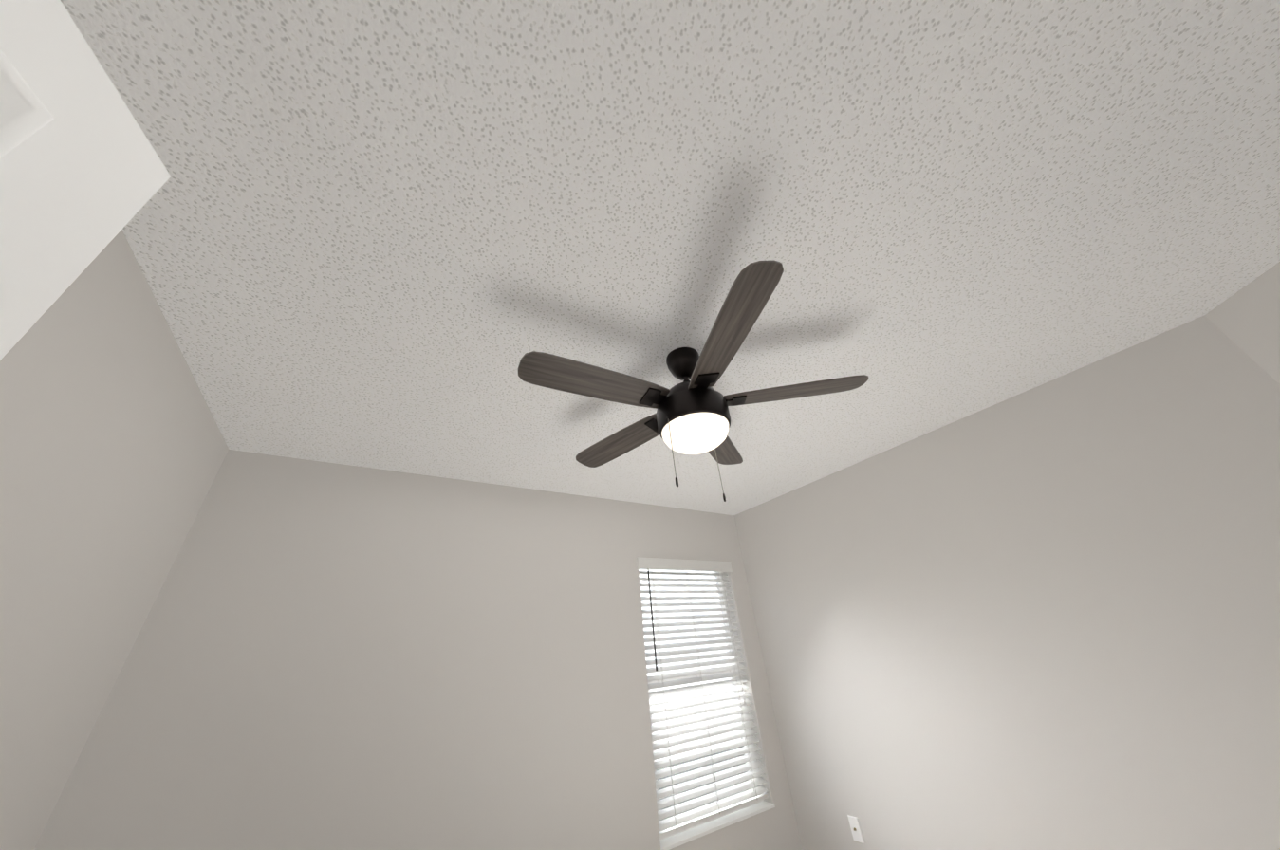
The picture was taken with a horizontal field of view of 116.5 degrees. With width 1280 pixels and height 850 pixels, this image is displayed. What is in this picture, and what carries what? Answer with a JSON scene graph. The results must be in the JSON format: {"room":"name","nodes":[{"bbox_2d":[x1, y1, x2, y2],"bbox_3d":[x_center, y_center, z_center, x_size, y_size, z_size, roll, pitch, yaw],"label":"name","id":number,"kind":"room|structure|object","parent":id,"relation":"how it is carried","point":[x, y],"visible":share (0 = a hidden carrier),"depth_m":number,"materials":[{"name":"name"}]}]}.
{"room":"bedroom","nodes":[
{"label":"bedroom","id":0,"kind":"room"},
{"bbox_2d":[0,229,228,849],"bbox_3d":[-1.343,0.570,0.452,0.120,2.440,2.677,14,-35,-30],"label":"wall","id":1,"kind":"structure","parent":0,"point":[114,449],"depth_m":1.16,"materials":[{"name":"grey paint"}]},
{"bbox_2d":[34,449,802,849],"bbox_3d":[-0.533,1.578,2.329,3.830,2.440,0.150,14,-35,-30],"label":"wall","id":2,"kind":"structure","parent":0,"point":[332,657],"depth_m":1.99,"materials":[{"name":"grey paint"}]},
{"bbox_2d":[636,556,770,839],"bbox_3d":[0.428,1.772,2.852,0.960,1.537,0.085,14,-35,-30],"label":"window blind","id":3,"kind":"object","parent":2,"relation":"attached to","point":[681,822],"visible":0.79,"depth_m":2.73,"materials":[{"name":"white plastic"}]},
{"bbox_2d":[641,569,775,849],"bbox_3d":[0.407,1.814,2.870,0.930,1.580,0.157,14,-35,-30],"label":"window","id":4,"kind":"structure","parent":2,"relation":"attached to","point":[677,839],"depth_m":2.63,"materials":[{"name":"white plastic"}]},
{"bbox_2d":[60,0,1279,515],"bbox_3d":[-0.032,-0.999,0.517,6.200,0.120,6.050,14,-35,-30],"label":"ceiling","id":5,"kind":"structure","parent":0,"point":[400,235],"depth_m":1.11,"materials":[{"name":"white paint"}]},
{"bbox_2d":[518,259,868,501],"bbox_3d":[0.162,-0.026,1.506,1.240,0.604,1.272,14,-35,-30],"label":"fan","id":6,"kind":"object","parent":5,"relation":"hanging from","point":[692,417],"visible":1,"depth_m":1.40,"materials":[{"name":"brown wood"}]},
{"bbox_2d":[734,315,1279,849],"bbox_3d":[1.814,1.258,2.157,0.120,2.440,2.986,14,-35,-30],"label":"wall","id":7,"kind":"structure","parent":0,"point":[1046,616],"depth_m":1.91,"materials":[{"name":"grey paint"}]},
{"bbox_2d":[847,815,864,843],"bbox_3d":[1.299,2.444,2.395,0.016,0.114,0.070,14,-35,-30],"label":"electrical outlet","id":8,"kind":"object","parent":7,"relation":"attached to","point":[855,827],"visible":1,"depth_m":2.39,"materials":[{"name":"white plastic"}]},
{"bbox_2d":[1204,261,1279,384],"bbox_3d":[2.523,0.422,0.827,0.120,2.440,0.718,-10,-30,9],"label":"wall","id":9,"kind":"structure","parent":0,"point":[1246,319],"depth_m":1.55,"materials":[{"name":"grey paint"}]},
{"label":"outside","id":10,"kind":"structure","parent":0,"visible":0},
{"bbox_2d":[638,569,738,761],"bbox_3d":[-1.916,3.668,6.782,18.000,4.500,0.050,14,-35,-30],"label":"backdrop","id":11,"kind":"structure","parent":10,"point":[677,614],"depth_m":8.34,"materials":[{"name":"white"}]},
{"bbox_2d":[656,747,739,820],"bbox_3d":[-9.082,11.867,15.488,30.000,0.100,36.400,14,-35,-30],"label":"ground","id":12,"kind":"structure","parent":10,"point":[695,778],"depth_m":6.22,"materials":[{"name":"grey"}]},
{"bbox_3d":[-0.122,-0.131,-0.562,1.740,2.440,1.740,14,-35,-30],"label":"wall","id":13,"kind":"structure","parent":0,"visible":0},
{"bbox_2d":[0,0,170,360],"bbox_3d":[-0.478,0.328,-0.222,0.282,2.030,0.754,14,-35,-30],"label":"door","id":14,"kind":"structure","parent":13,"relation":"in","point":[84,176],"depth_m":0.44,"materials":[{"name":"white"}]}
]}

